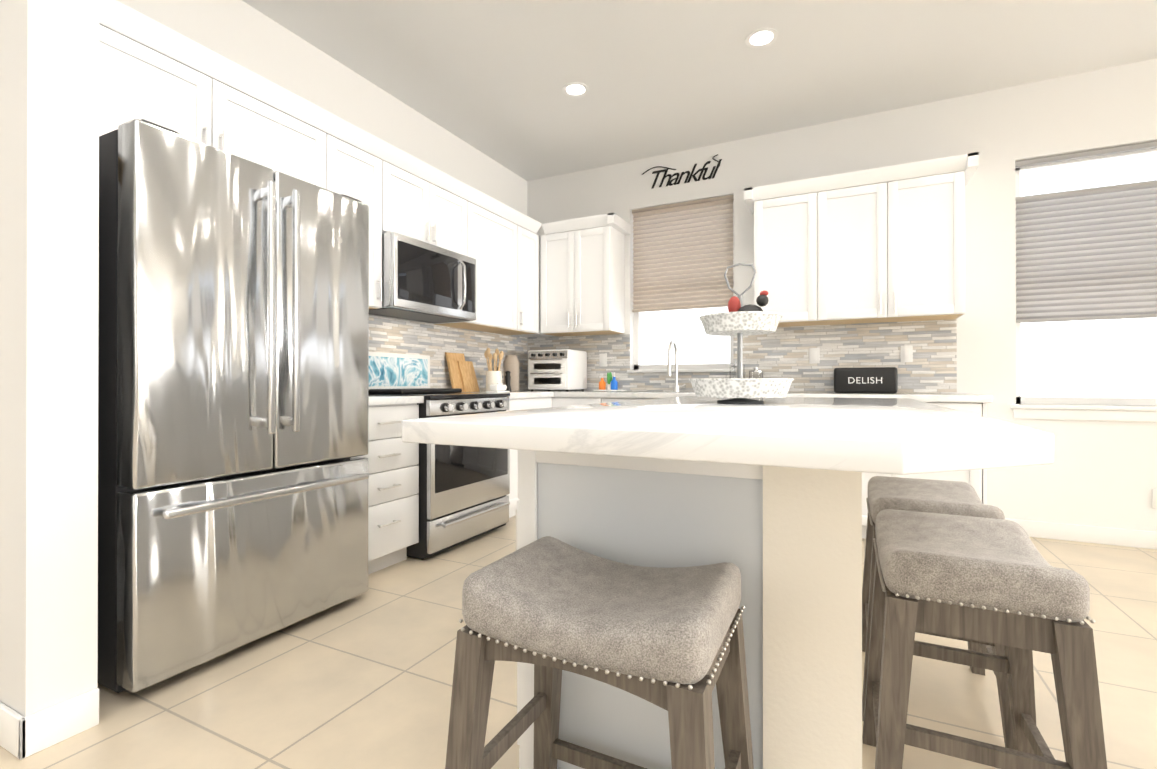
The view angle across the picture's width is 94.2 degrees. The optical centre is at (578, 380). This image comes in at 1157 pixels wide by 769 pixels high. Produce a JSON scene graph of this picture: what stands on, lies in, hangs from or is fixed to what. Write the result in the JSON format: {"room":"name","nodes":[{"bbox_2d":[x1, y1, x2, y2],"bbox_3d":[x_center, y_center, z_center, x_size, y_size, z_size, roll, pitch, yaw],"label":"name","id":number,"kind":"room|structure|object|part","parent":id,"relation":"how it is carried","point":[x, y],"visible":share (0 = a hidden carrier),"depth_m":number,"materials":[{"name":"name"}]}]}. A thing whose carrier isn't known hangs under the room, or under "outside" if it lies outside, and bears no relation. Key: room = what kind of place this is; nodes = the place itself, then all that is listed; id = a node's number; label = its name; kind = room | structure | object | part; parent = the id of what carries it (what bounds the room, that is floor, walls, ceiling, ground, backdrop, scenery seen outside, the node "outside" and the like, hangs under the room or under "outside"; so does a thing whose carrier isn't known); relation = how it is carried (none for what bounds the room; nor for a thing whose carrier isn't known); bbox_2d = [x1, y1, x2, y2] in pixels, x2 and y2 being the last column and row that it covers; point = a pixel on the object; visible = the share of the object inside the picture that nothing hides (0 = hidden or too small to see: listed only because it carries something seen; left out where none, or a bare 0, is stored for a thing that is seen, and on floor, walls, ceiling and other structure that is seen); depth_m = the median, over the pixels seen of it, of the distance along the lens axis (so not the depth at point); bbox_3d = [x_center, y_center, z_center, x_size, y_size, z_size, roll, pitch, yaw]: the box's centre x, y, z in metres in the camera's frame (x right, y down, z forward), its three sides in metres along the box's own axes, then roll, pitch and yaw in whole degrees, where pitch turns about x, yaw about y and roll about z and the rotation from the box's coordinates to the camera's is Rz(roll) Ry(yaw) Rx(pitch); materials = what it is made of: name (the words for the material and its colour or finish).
{"room":"kitchen","nodes":[
{"label":"kitchen","id":0,"kind":"room"},
{"bbox_2d":[0,0,98,716],"bbox_3d":[-1.781,-0.466,1.673,0.779,2.920,0.153,0,0,26],"label":"wall","id":1,"kind":"structure","parent":0,"point":[49,179],"depth_m":1.48,"materials":[{"name":"white paint"}]},
{"bbox_2d":[0,702,39,759],"bbox_3d":[-1.812,0.941,1.590,0.794,0.105,0.014,0,0,26],"label":"baseboard","id":2,"kind":"structure","parent":1,"relation":"attached to","point":[26,736],"depth_m":1.43,"materials":[{"name":"white wood"}]},
{"bbox_2d":[116,0,526,390],"bbox_3d":[-2.385,-0.466,1.505,0.150,2.920,8.515,0,0,26],"label":"wall","id":3,"kind":"structure","parent":0,"point":[245,35],"depth_m":3.15,"materials":[{"name":"white paint"}]},
{"bbox_2d":[99,0,330,190],"bbox_3d":[-1.697,-1.105,2.350,0.328,0.522,1.122,0,0,26],"label":"upper cabinet","id":4,"kind":"object","parent":3,"relation":"attached to","point":[153,71],"depth_m":2.23,"materials":[{"name":"white wood"}]},
{"bbox_2d":[331,116,386,308],"bbox_3d":[-1.378,-0.893,2.992,0.328,0.943,0.438,0,0,26],"label":"upper cabinet","id":5,"kind":"object","parent":3,"relation":"attached to","point":[358,160],"depth_m":3.02,"materials":[{"name":"white wood"}]},
{"bbox_2d":[387,144,470,256],"bbox_3d":[-1.107,-1.116,3.539,0.328,0.494,0.781,0,0,26],"label":"upper cabinet","id":6,"kind":"object","parent":3,"relation":"attached to","point":[424,204],"depth_m":3.43,"materials":[{"name":"white wood"}]},
{"bbox_2d":[369,232,475,322],"bbox_3d":[-1.046,-0.640,3.507,0.460,0.437,0.774,0,0,26],"label":"microwave","id":7,"kind":"object","parent":6,"relation":"attached to","point":[422,281],"visible":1,"depth_m":3.34,"materials":[{"name":"silver metal"}]},
{"bbox_2d":[369,315,526,390],"bbox_3d":[-1.070,-0.167,3.968,0.008,0.503,2.607,0,0,26],"label":"backsplash","id":8,"kind":"structure","parent":3,"relation":"attached to","point":[392,335],"depth_m":4.05,"materials":[{"name":"tile"}]},
{"bbox_2d":[432,188,522,332],"bbox_3d":[-0.775,-0.889,4.206,0.328,0.943,0.710,0,0,26],"label":"upper cabinet","id":9,"kind":"object","parent":3,"relation":"attached to","point":[496,229],"depth_m":4.15,"materials":[{"name":"white wood"}]},
{"bbox_2d":[495,216,542,335],"bbox_3d":[-0.582,-0.888,4.596,0.328,0.943,0.407,0,0,26],"label":"upper cabinet","id":10,"kind":"object","parent":3,"relation":"attached to","point":[531,241],"depth_m":4.59,"materials":[{"name":"white wood"}]},
{"bbox_2d":[520,334,551,337],"bbox_3d":[-0.431,-0.845,4.898,0.328,0.860,0.394,0,0,26],"label":"upper cabinet","id":11,"kind":"object","parent":3,"relation":"attached to","point":[544,335],"depth_m":5.02,"materials":[{"name":"white"}]},
{"bbox_2d":[503,355,518,390],"bbox_3d":[-0.563,-0.065,4.509,0.132,0.300,0.132,0,0,26],"label":"jar","id":12,"kind":"object","parent":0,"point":[511,363],"visible":0.85,"depth_m":4.46,"materials":[{"name":"beige ceramic"}]},
{"bbox_2d":[0,515,1156,768],"bbox_3d":[3.874,1.014,-1.692,14.500,0.060,8.765,0,0,26],"label":"floor","id":13,"kind":"structure","parent":0,"point":[362,681],"depth_m":1.72,"materials":[{"name":"tile"}]},
{"bbox_2d":[97,119,368,692],"bbox_3d":[-1.461,0.090,2.196,0.817,1.812,0.906,0,0,26],"label":"fridge","id":14,"kind":"object","parent":13,"relation":"on","point":[233,382],"visible":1,"depth_m":1.86,"materials":[{"name":"grey metal"}]},
{"bbox_2d":[357,404,418,574],"bbox_3d":[-1.263,0.560,2.893,0.618,0.876,0.485,0,0,26],"label":"base cabinet","id":15,"kind":"object","parent":13,"relation":"on","point":[393,497],"depth_m":2.80,"materials":[{"name":"white wood"}]},
{"bbox_2d":[369,395,423,405],"bbox_3d":[-1.253,0.102,2.885,0.643,0.040,0.506,0,0,26],"label":"countertop","id":16,"kind":"structure","parent":15,"relation":"on","point":[374,400],"depth_m":2.81,"materials":[{"name":"stone"}]},
{"bbox_2d":[369,352,509,558],"bbox_3d":[-0.906,0.407,3.434,0.724,1.185,0.784,0,0,26],"label":"range","id":17,"kind":"object","parent":13,"relation":"on","point":[464,491],"visible":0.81,"depth_m":3.25,"materials":[{"name":"silver metal"}]},
{"bbox_2d":[506,397,551,517],"bbox_3d":[-0.643,0.564,4.141,0.618,0.876,0.698,0,0,26],"label":"base cabinet","id":18,"kind":"object","parent":13,"relation":"on","point":[542,402],"depth_m":3.86,"materials":[{"name":"white wood"}]},
{"bbox_2d":[461,390,552,398],"bbox_3d":[-0.643,0.105,4.110,0.646,0.040,0.656,0,0,26],"label":"countertop","id":19,"kind":"structure","parent":18,"relation":"on","point":[522,393],"depth_m":4.00,"materials":[{"name":"stone"}]},
{"bbox_2d":[445,352,479,391],"bbox_3d":[-0.893,-0.066,4.154,0.123,0.300,0.270,0,0,26],"label":"cutting boards","id":20,"kind":"object","parent":19,"relation":"on","point":[462,374],"visible":0.93,"depth_m":4.13,"materials":[{"name":"brown wood"}]},
{"bbox_2d":[484,348,503,390],"bbox_3d":[-0.648,-0.086,4.150,0.154,0.340,0.135,0,0,26],"label":"utensil crock","id":21,"kind":"object","parent":19,"relation":"on","point":[494,376],"visible":0.9,"depth_m":4.11,"materials":[{"name":"white ceramic"}]},
{"bbox_2d":[486,382,509,392],"bbox_3d":[-0.588,0.045,3.941,0.100,0.078,0.160,0,0,26],"label":"butter dish","id":22,"kind":"object","parent":19,"relation":"on","point":[498,387],"visible":1,"depth_m":3.89,"materials":[{"name":"white ceramic"}]},
{"bbox_2d":[505,371,510,391],"bbox_3d":[-0.567,0.000,4.321,0.055,0.170,0.055,0,0,14],"label":"pepper mill","id":23,"kind":"object","parent":19,"relation":"on","point":[507,380],"depth_m":4.30,"materials":[{"name":"black metal"}]},
{"bbox_2d":[552,397,607,406],"bbox_3d":[0.140,0.565,4.487,0.508,0.876,0.618,0,0,26],"label":"base cabinet","id":24,"kind":"object","parent":13,"relation":"on","point":[556,401],"depth_m":4.23,"materials":[{"name":"white wood"}]},
{"bbox_2d":[445,536,753,768],"bbox_3d":[0.050,0.666,0.978,0.495,0.652,0.380,0,0,26],"label":"stool","id":25,"kind":"object","parent":13,"relation":"on","point":[669,640],"visible":1,"depth_m":0.91,"materials":[{"name":"grey fabric"}]},
{"bbox_3d":[0.050,0.394,0.979,0.443,0.108,0.329,0,0,26],"label":"seat","id":26,"kind":"part","parent":25,"relation":"part of","materials":[{"name":"fabric"}]},
{"bbox_2d":[608,398,656,402],"bbox_3d":[0.678,0.565,4.220,0.941,0.876,0.618,0,0,26],"label":"base cabinet","id":27,"kind":"object","parent":13,"relation":"on","point":[609,399],"depth_m":4.05,"materials":[{"name":"white wood"}]},
{"bbox_2d":[516,452,861,768],"bbox_3d":[0.514,0.555,1.840,0.793,0.879,1.600,0,0,26],"label":"kitchen island","id":28,"kind":"object","parent":13,"relation":"on","point":[765,497],"depth_m":1.07,"materials":[{"name":"white wood"}]},
{"bbox_2d":[402,396,1053,475],"bbox_3d":[0.556,0.111,1.659,0.980,0.075,1.990,0,0,26],"label":"island countertop","id":29,"kind":"structure","parent":28,"relation":"on","point":[900,436],"depth_m":0.82,"materials":[{"name":"white stone"}]},
{"bbox_2d":[689,263,793,403],"bbox_3d":[0.545,-0.163,1.816,0.340,0.472,0.340,0,0,26],"label":"tiered tray","id":30,"kind":"object","parent":29,"relation":"on","point":[738,319],"visible":1,"depth_m":1.72,"materials":[{"name":"grey"}]},
{"bbox_2d":[862,472,875,538],"bbox_3d":[1.869,0.563,3.629,0.506,0.876,0.618,0,0,26],"label":"base cabinet","id":31,"kind":"object","parent":13,"relation":"on","point":[866,476],"depth_m":3.34,"materials":[{"name":"white"}]},
{"bbox_2d":[876,402,986,504],"bbox_3d":[2.222,0.562,3.452,0.530,0.876,0.620,0,0,26],"label":"base cabinet","id":32,"kind":"object","parent":13,"relation":"on","point":[976,479],"depth_m":3.11,"materials":[{"name":"white wood"}]},
{"bbox_2d":[537,341,992,402],"bbox_3d":[0.915,-0.100,4.076,3.468,0.451,0.667,0,0,26],"label":"countertop","id":33,"kind":"structure","parent":32,"relation":"on","point":[924,397],"depth_m":3.63,"materials":[{"name":"stone"}]},
{"bbox_2d":[528,349,586,390],"bbox_3d":[-0.189,-0.089,4.700,0.400,0.350,0.396,0,0,26],"label":"toaster oven","id":34,"kind":"object","parent":33,"relation":"on","point":[561,369],"visible":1,"depth_m":4.56,"materials":[{"name":"white plastic"}]},
{"bbox_2d":[593,372,625,390],"bbox_3d":[0.267,0.004,4.583,0.260,0.164,0.120,0,0,26],"label":"sink caddy","id":35,"kind":"object","parent":33,"relation":"on","point":[613,386],"visible":1,"depth_m":4.58,"materials":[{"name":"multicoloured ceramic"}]},
{"bbox_2d":[729,361,744,377],"bbox_3d":[1.221,-0.033,4.143,0.113,0.236,0.113,0,0,17],"label":"glass canister","id":36,"kind":"object","parent":33,"relation":"on","point":[733,367],"depth_m":4.10,"materials":[{"name":"white"}]},
{"bbox_2d":[749,368,762,377],"bbox_3d":[1.346,-0.009,4.080,0.103,0.186,0.103,0,0,17],"label":"glass canister","id":37,"kind":"object","parent":33,"relation":"on","point":[755,373],"depth_m":4.04,"materials":[{"name":"white"}]},
{"bbox_2d":[834,367,897,392],"bbox_3d":[1.998,-0.004,3.758,0.385,0.175,0.217,0,0,26],"label":"bread box","id":38,"kind":"object","parent":33,"relation":"on","point":[869,380],"visible":1,"depth_m":3.66,"materials":[{"name":"black metal"}]},
{"bbox_2d":[862,476,1013,748],"bbox_3d":[1.109,0.668,1.712,0.380,0.652,0.495,0,0,26],"label":"stool","id":39,"kind":"object","parent":13,"relation":"on","point":[960,498],"visible":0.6,"depth_m":1.62,"materials":[{"name":"grey fabric"}]},
{"bbox_3d":[1.109,0.396,1.713,0.329,0.108,0.443,0,0,26],"label":"seat","id":40,"kind":"part","parent":39,"relation":"part of","materials":[{"name":"fabric"}]},
{"bbox_2d":[862,509,1106,768],"bbox_3d":[0.855,0.667,1.202,0.380,0.652,0.495,0,0,26],"label":"stool","id":41,"kind":"object","parent":13,"relation":"on","point":[1012,590],"visible":1,"depth_m":1.05,"materials":[{"name":"grey fabric"}]},
{"bbox_3d":[0.855,0.395,1.202,0.329,0.108,0.443,0,0,26],"label":"seat","id":42,"kind":"part","parent":41,"relation":"part of","materials":[{"name":"fabric"}]},
{"bbox_2d":[242,0,1156,180],"bbox_3d":[3.874,-1.966,-1.682,14.500,0.060,8.765,0,0,26],"label":"ceiling","id":43,"kind":"structure","parent":0,"point":[490,78],"depth_m":3.21,"materials":[{"name":"white paint"}]},
{"bbox_2d":[562,82,588,96],"bbox_3d":[-0.019,-1.917,3.542,0.176,0.004,0.176,0,0,26],"label":"recessed light","id":44,"kind":"object","parent":43,"relation":"in","point":[575,89],"visible":1,"depth_m":3.54,"materials":[{"name":"white"}]},
{"bbox_2d":[745,28,777,47],"bbox_3d":[1.025,-1.919,3.012,0.176,0.004,0.176,0,0,26],"label":"recessed light","id":45,"kind":"object","parent":43,"relation":"in","point":[761,37],"visible":1,"depth_m":3.01,"materials":[{"name":"white"}]},
{"bbox_2d":[527,58,1156,531],"bbox_3d":[5.812,-0.465,2.104,14.000,2.920,0.150,0,0,26],"label":"wall","id":46,"kind":"structure","parent":0,"point":[1101,474],"depth_m":3.55,"materials":[{"name":"white paint"}]},
{"bbox_2d":[540,213,627,335],"bbox_3d":[0.034,-0.887,4.706,0.665,0.943,0.328,0,0,26],"label":"upper cabinet","id":47,"kind":"object","parent":46,"relation":"attached to","point":[582,259],"depth_m":4.55,"materials":[{"name":"white wood"}]},
{"bbox_2d":[627,369,729,372],"bbox_3d":[0.857,-0.085,4.513,0.920,0.025,0.120,0,0,26],"label":"window sill","id":48,"kind":"structure","parent":46,"relation":"attached to","point":[663,370],"depth_m":4.45,"materials":[{"name":"white"}]},
{"bbox_2d":[642,154,721,188],"bbox_3d":[0.849,-1.737,4.482,0.682,0.189,0.010,0,0,26],"label":"sign","id":49,"kind":"object","parent":46,"relation":"attached to","point":[658,172],"visible":1,"depth_m":4.46,"materials":[{"name":"black metal"}]},
{"bbox_2d":[528,319,956,392],"bbox_3d":[1.035,-0.166,4.385,3.388,0.503,0.008,0,0,26],"label":"backsplash","id":50,"kind":"structure","parent":46,"relation":"attached to","point":[781,352],"depth_m":4.01,"materials":[{"name":"tile"}]},
{"bbox_2d":[599,353,606,366],"bbox_3d":[0.219,-0.186,4.780,0.072,0.116,0.009,0,0,26],"label":"electrical outlet","id":51,"kind":"object","parent":50,"relation":"attached to","point":[602,360],"visible":1,"depth_m":4.78,"materials":[{"name":"white plastic"}]},
{"bbox_2d":[809,348,819,363],"bbox_3d":[1.760,-0.189,4.015,0.072,0.116,0.009,0,0,26],"label":"electrical outlet","id":52,"kind":"object","parent":50,"relation":"attached to","point":[814,355],"visible":1,"depth_m":4.01,"materials":[{"name":"white plastic"}]},
{"bbox_2d":[901,345,912,361],"bbox_3d":[2.288,-0.189,3.752,0.072,0.116,0.009,0,0,26],"label":"electrical outlet","id":53,"kind":"object","parent":50,"relation":"attached to","point":[906,353],"visible":1,"depth_m":3.75,"materials":[{"name":"white plastic"}]},
{"bbox_2d":[752,176,831,326],"bbox_3d":[1.560,-0.904,3.948,0.484,0.972,0.328,0,0,26],"label":"upper cabinet","id":54,"kind":"object","parent":46,"relation":"attached to","point":[791,217],"depth_m":3.79,"materials":[{"name":"white wood"}]},
{"bbox_2d":[634,148,1156,405],"bbox_3d":[2.402,-0.674,3.837,4.250,1.650,0.040,0,0,26],"label":"window","id":55,"kind":"structure","parent":46,"relation":"in","point":[1079,400],"depth_m":3.54,"materials":[{"name":"white"}]},
{"bbox_2d":[632,195,733,311],"bbox_3d":[0.864,-1.050,4.530,0.864,0.891,0.040,0,0,26],"label":"window blind","id":56,"kind":"object","parent":55,"relation":"attached to","point":[683,255],"visible":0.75,"depth_m":4.52,"materials":[{"name":"beige fabric"}]},
{"bbox_2d":[1015,141,1156,322],"bbox_3d":[3.569,-0.911,3.186,1.564,1.056,0.040,0,0,26],"label":"window blind","id":57,"kind":"object","parent":55,"relation":"attached to","point":[1087,254],"visible":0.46,"depth_m":3.37,"materials":[{"name":"beige fabric"}]},
{"bbox_2d":[828,154,967,324],"bbox_3d":[2.075,-0.905,3.693,0.906,0.972,0.328,0,0,26],"label":"upper cabinet","id":58,"kind":"object","parent":46,"relation":"attached to","point":[880,244],"depth_m":3.51,"materials":[{"name":"white wood"}]},
{"bbox_2d":[1005,518,1156,549],"bbox_3d":[7.318,0.940,1.259,10.555,0.105,0.014,0,0,26],"label":"baseboard","id":59,"kind":"structure","parent":46,"relation":"attached to","point":[1038,529],"depth_m":3.32,"materials":[{"name":"white wood"}]},
{"bbox_2d":[1010,404,1156,421],"bbox_3d":[3.560,0.196,3.165,1.640,0.095,0.130,0,0,26],"label":"window sill","id":60,"kind":"structure","parent":46,"relation":"attached to","point":[1138,413],"depth_m":3.32,"materials":[{"name":"white"}]},
{"bbox_2d":[1152,489,1156,508],"bbox_3d":[3.448,0.699,3.185,0.072,0.116,0.009,0,0,26],"label":"electrical outlet","id":61,"kind":"object","parent":46,"relation":"attached to","point":[1154,498],"visible":1,"depth_m":3.20,"materials":[{"name":"white plastic"}]},
{"label":"outside","id":62,"kind":"structure","parent":0,"visible":0},
{"bbox_2d":[640,153,1156,397],"bbox_3d":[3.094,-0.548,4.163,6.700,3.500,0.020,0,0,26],"label":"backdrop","id":63,"kind":"structure","parent":62,"point":[1111,358],"depth_m":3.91,"materials":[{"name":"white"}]}
]}

